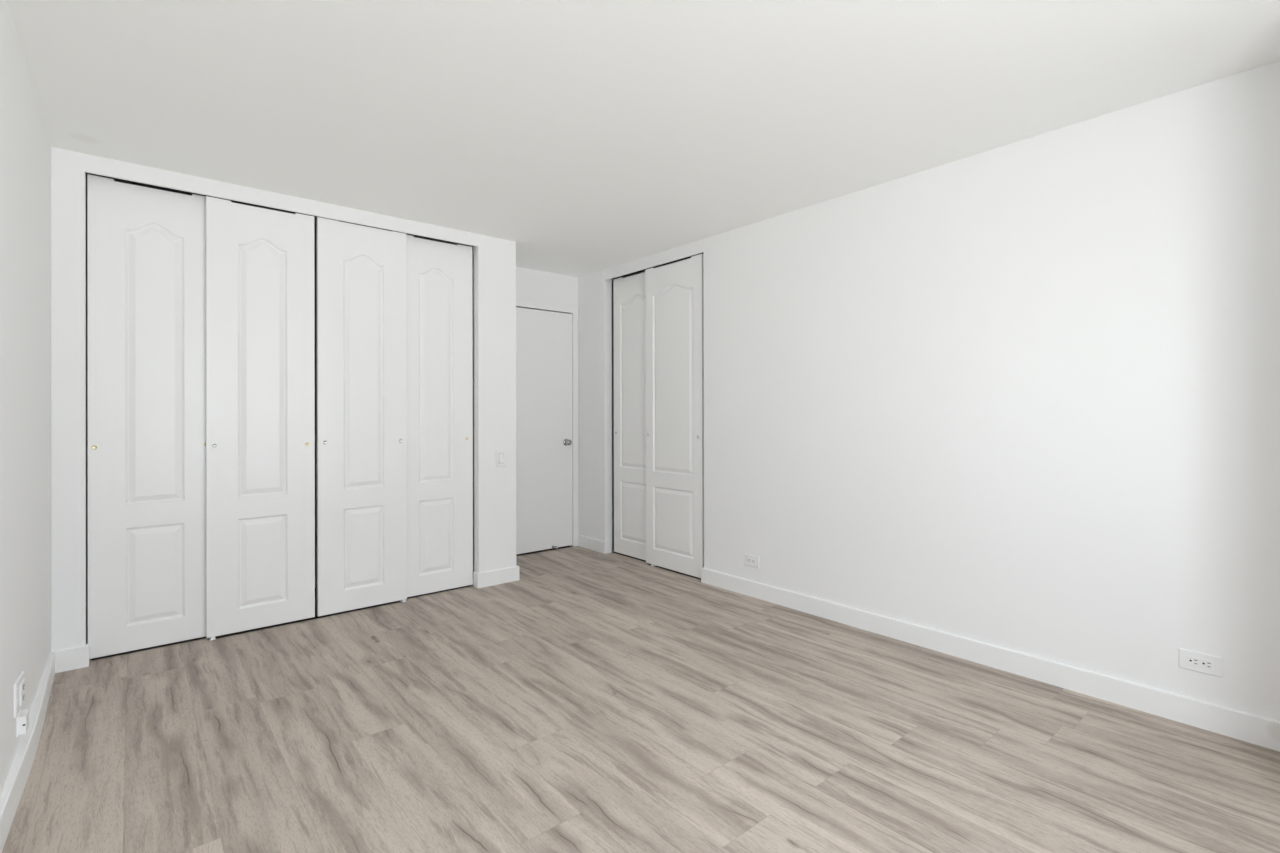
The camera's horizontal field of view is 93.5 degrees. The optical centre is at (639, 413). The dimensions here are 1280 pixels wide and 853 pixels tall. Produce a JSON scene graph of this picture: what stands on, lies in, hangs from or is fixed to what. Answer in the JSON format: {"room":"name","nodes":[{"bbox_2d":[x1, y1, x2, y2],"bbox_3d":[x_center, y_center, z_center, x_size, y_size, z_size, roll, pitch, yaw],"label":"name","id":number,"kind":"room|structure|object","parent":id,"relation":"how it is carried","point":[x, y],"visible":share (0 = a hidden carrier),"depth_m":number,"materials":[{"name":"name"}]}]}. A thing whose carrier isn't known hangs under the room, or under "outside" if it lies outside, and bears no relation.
{"room":"empty bedroom","nodes":[
{"label":"empty bedroom","id":0,"kind":"room"},
{"bbox_2d":[0,0,50,796],"bbox_3d":[-1.576,-0.023,1.329,0.120,2.436,5.304,0,0,-40],"label":"wall","id":1,"kind":"structure","parent":0,"point":[25,148],"depth_m":2.05,"materials":[{"name":"paint"}]},
{"bbox_2d":[14,671,25,717],"bbox_3d":[-2.018,0.911,1.958,0.016,0.108,0.120,0,0,-37],"label":"wall outlet","id":2,"kind":"object","parent":1,"relation":"attached to","point":[19,684],"visible":1,"depth_m":1.94,"materials":[{"name":"white plastic"}]},
{"bbox_2d":[19,678,25,705],"bbox_3d":[-2.020,0.911,1.967,0.006,0.068,0.062,0,0,-37],"label":"receptacle","id":3,"kind":"object","parent":2,"relation":"attached to","point":[22,696],"depth_m":1.96,"materials":[{"name":"white plastic"}]},
{"bbox_2d":[16,709,28,736],"bbox_3d":[-2.036,1.017,1.985,0.022,0.066,0.070,0,0,-40],"label":"phone jack","id":4,"kind":"object","parent":1,"relation":"attached to","point":[22,719],"visible":0.93,"depth_m":1.96,"materials":[{"name":"white plastic"}]},
{"bbox_2d":[0,651,54,852],"bbox_3d":[-1.294,1.143,1.109,0.028,0.102,4.370,0,0,-40],"label":"baseboard","id":5,"kind":"structure","parent":1,"relation":"attached to","point":[26,751],"depth_m":1.97,"materials":[{"name":"paint"}]},
{"bbox_2d":[86,195,316,626],"bbox_3d":[-2.329,-0.017,4.098,2.300,2.436,0.060,0,0,-40],"label":"wall","id":6,"kind":"structure","parent":0,"point":[86,195],"depth_m":3.39,"materials":[{"name":"paint"}]},
{"bbox_2d":[51,147,515,650],"bbox_3d":[-1.832,-0.019,3.587,2.401,2.436,0.078,0,0,-40],"label":"wall","id":7,"kind":"structure","parent":0,"point":[494,259],"depth_m":3.04,"materials":[{"name":"paint"}]},
{"bbox_2d":[51,643,88,672],"bbox_3d":[-2.675,1.149,2.825,0.130,0.102,0.034,0,0,-40],"label":"baseboard","id":8,"kind":"structure","parent":7,"relation":"attached to","point":[77,657],"depth_m":2.82,"materials":[{"name":"paint"}]},
{"bbox_2d":[86,173,471,246],"bbox_3d":[-1.915,-1.188,3.549,1.992,0.036,0.080,0,0,-40],"label":"track","id":9,"kind":"object","parent":7,"relation":"attached to","point":[86,173],"visible":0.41,"depth_m":3.36,"materials":[{"name":"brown metal"}]},
{"bbox_2d":[87,174,205,658],"bbox_3d":[-2.486,0.014,3.088,0.514,2.349,0.036,0,0,-40],"label":"closet door","id":10,"kind":"structure","parent":9,"relation":"hanging from","point":[146,246],"depth_m":3.05,"materials":[{"name":"paint"}]},
{"bbox_2d":[206,196,314,637],"bbox_3d":[-2.104,0.018,3.356,0.514,2.337,0.036,0,0,-40],"label":"closet door","id":11,"kind":"structure","parent":9,"relation":"hanging from","point":[260,280],"depth_m":3.33,"materials":[{"name":"paint"}]},
{"bbox_2d":[316,217,406,615],"bbox_3d":[-1.699,0.018,3.698,0.514,2.339,0.036,0,0,-40],"label":"closet door","id":12,"kind":"structure","parent":9,"relation":"hanging from","point":[361,271],"depth_m":3.67,"materials":[{"name":"paint"}]},
{"bbox_2d":[407,235,472,596],"bbox_3d":[-1.369,0.014,4.031,0.514,2.349,0.036,0,0,-40],"label":"closet door","id":13,"kind":"structure","parent":9,"relation":"hanging from","point":[439,274],"depth_m":4.03,"materials":[{"name":"paint"}]},
{"bbox_2d":[473,565,518,587],"bbox_3d":[-1.205,1.148,4.481,0.319,0.102,0.670,0,0,-40],"label":"baseboard","id":14,"kind":"structure","parent":7,"relation":"attached to","point":[510,574],"depth_m":4.21,"materials":[{"name":"paint"}]},
{"bbox_2d":[496,449,505,466],"bbox_3d":[-0.980,0.316,4.244,0.076,0.122,0.015,0,0,-40],"label":"light switch","id":15,"kind":"object","parent":7,"relation":"attached to","point":[500,454],"visible":1,"depth_m":4.24,"materials":[{"name":"white plastic"}]},
{"bbox_2d":[472,254,473,568],"bbox_3d":[-1.164,-0.019,4.580,0.100,2.436,0.578,0,0,-40],"label":"wall","id":16,"kind":"structure","parent":0,"point":[472,254],"depth_m":4.65,"materials":[{"name":"paint"}]},
{"bbox_2d":[516,267,613,539],"bbox_3d":[-0.731,-0.018,5.402,1.824,2.436,0.120,0,0,-40],"label":"wall","id":17,"kind":"structure","parent":0,"point":[531,285],"depth_m":5.32,"materials":[{"name":"paint"}]},
{"bbox_2d":[516,307,572,553],"bbox_3d":[-0.930,0.147,5.134,0.858,2.086,0.104,0,0,-40],"label":"door","id":18,"kind":"structure","parent":17,"relation":"in","point":[543,338],"depth_m":5.22,"materials":[{"name":"paint"}]},
{"bbox_2d":[516,299,577,546],"bbox_3d":[-0.967,0.119,5.181,0.975,2.162,0.112,0,0,-40],"label":"door frame","id":19,"kind":"structure","parent":17,"relation":"attached to","point":[519,303],"depth_m":5.43,"materials":[{"name":"paint"}]},
{"bbox_2d":[578,269,611,551],"bbox_3d":[-0.401,-0.019,5.341,0.082,2.436,0.399,0,0,-40],"label":"wall pier","id":20,"kind":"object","parent":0,"point":[594,292],"visible":0.81,"depth_m":5.27,"materials":[{"name":"paint"}]},
{"bbox_2d":[578,534,610,553],"bbox_3d":[-0.409,1.148,5.321,0.069,0.102,0.413,0,0,-40],"label":"baseboard","id":21,"kind":"object","parent":20,"relation":"attached to","point":[604,547],"visible":1,"depth_m":5.25,"materials":[{"name":"paint"}]},
{"bbox_2d":[2,540,1279,852],"bbox_3d":[0.032,1.194,2.725,4.238,0.001,5.370,0,0,-40],"label":"floor","id":22,"kind":"structure","parent":0,"point":[589,701],"depth_m":2.16,"materials":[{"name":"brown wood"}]},
{"bbox_2d":[92,585,470,659],"bbox_3d":[-2.113,1.199,3.785,1.954,0.002,0.692,0,0,-40],"label":"threshold","id":23,"kind":"object","parent":22,"relation":"on","point":[316,616],"visible":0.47,"depth_m":3.42,"materials":[{"name":"brown metal"}]},
{"bbox_2d":[516,546,571,555],"bbox_3d":[-0.978,1.199,5.192,0.861,0.002,0.116,0,0,-40],"label":"threshold","id":24,"kind":"object","parent":22,"relation":"on","point":[564,546],"visible":0.21,"depth_m":5.23,"materials":[{"name":"brown metal"}]},
{"bbox_2d":[613,552,700,579],"bbox_3d":[0.347,1.196,4.942,0.650,0.002,1.129,0,0,-40],"label":"threshold","id":25,"kind":"object","parent":22,"relation":"on","point":[613,552],"visible":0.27,"depth_m":4.67,"materials":[{"name":"brown metal"}]},
{"bbox_2d":[6,0,1279,283],"bbox_3d":[0.002,-1.292,2.720,4.388,0.100,5.450,0,0,-40],"label":"ceiling","id":26,"kind":"structure","parent":0,"point":[587,136],"depth_m":2.30,"materials":[{"name":"paint"}]},
{"bbox_2d":[605,239,702,279],"bbox_3d":[0.116,-1.194,4.755,0.112,0.091,1.169,0,0,-40],"label":"wall header","id":27,"kind":"structure","parent":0,"point":[694,248],"depth_m":4.65,"materials":[{"name":"paint"}]},
{"bbox_2d":[614,253,702,278],"bbox_3d":[0.119,-1.184,4.757,0.080,0.036,1.167,0,0,-40],"label":"track","id":28,"kind":"object","parent":27,"relation":"attached to","point":[700,253],"visible":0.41,"depth_m":4.78,"materials":[{"name":"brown metal"}]},
{"bbox_2d":[613,266,660,559],"bbox_3d":[-0.014,0.015,4.943,0.036,2.338,0.622,0,0,-40],"label":"closet door","id":29,"kind":"structure","parent":28,"relation":"hanging from","point":[628,292],"depth_m":5.01,"materials":[{"name":"paint"}]},
{"bbox_2d":[645,254,703,577],"bbox_3d":[0.256,0.019,4.561,0.036,2.330,0.622,0,0,-40],"label":"closet door","id":30,"kind":"structure","parent":28,"relation":"hanging from","point":[674,292],"depth_m":4.52,"materials":[{"name":"paint"}]},
{"bbox_2d":[703,61,1279,720],"bbox_3d":[1.654,-0.027,2.934,0.120,2.436,3.592,0,0,-40],"label":"wall","id":31,"kind":"structure","parent":0,"point":[1023,396],"depth_m":2.67,"materials":[{"name":"paint"}]},
{"bbox_2d":[744,553,759,568],"bbox_3d":[0.729,0.964,3.933,0.008,0.076,0.124,0,0,-40],"label":"wall outlet","id":32,"kind":"object","parent":31,"relation":"attached to","point":[749,560],"visible":1,"depth_m":3.93,"materials":[{"name":"white plastic"}]},
{"bbox_2d":[701,567,1279,751],"bbox_3d":[1.569,1.140,2.946,0.032,0.102,3.486,0,0,-40],"label":"baseboard","id":33,"kind":"structure","parent":31,"relation":"attached to","point":[1233,723],"depth_m":2.68,"materials":[{"name":"paint"}]},
{"bbox_2d":[1179,648,1222,677],"bbox_3d":[2.123,0.944,2.280,0.008,0.076,0.124,0,0,-40],"label":"wall outlet","id":34,"kind":"object","parent":31,"relation":"attached to","point":[1200,662],"visible":1,"depth_m":2.28,"materials":[{"name":"white plastic"}]},
{"bbox_2d":[1188,656,1199,666],"bbox_3d":[2.110,0.944,2.292,0.002,0.035,0.035,0,0,-40],"label":"receptacle","id":35,"kind":"object","parent":34,"relation":"attached to","point":[1193,661],"depth_m":2.29,"materials":[{"name":"white plastic"}]},
{"bbox_2d":[1201,659,1212,669],"bbox_3d":[2.133,0.944,2.265,0.002,0.035,0.035,0,0,-40],"label":"receptacle","id":36,"kind":"object","parent":34,"relation":"attached to","point":[1206,664],"depth_m":2.26,"materials":[{"name":"white plastic"}]}
]}

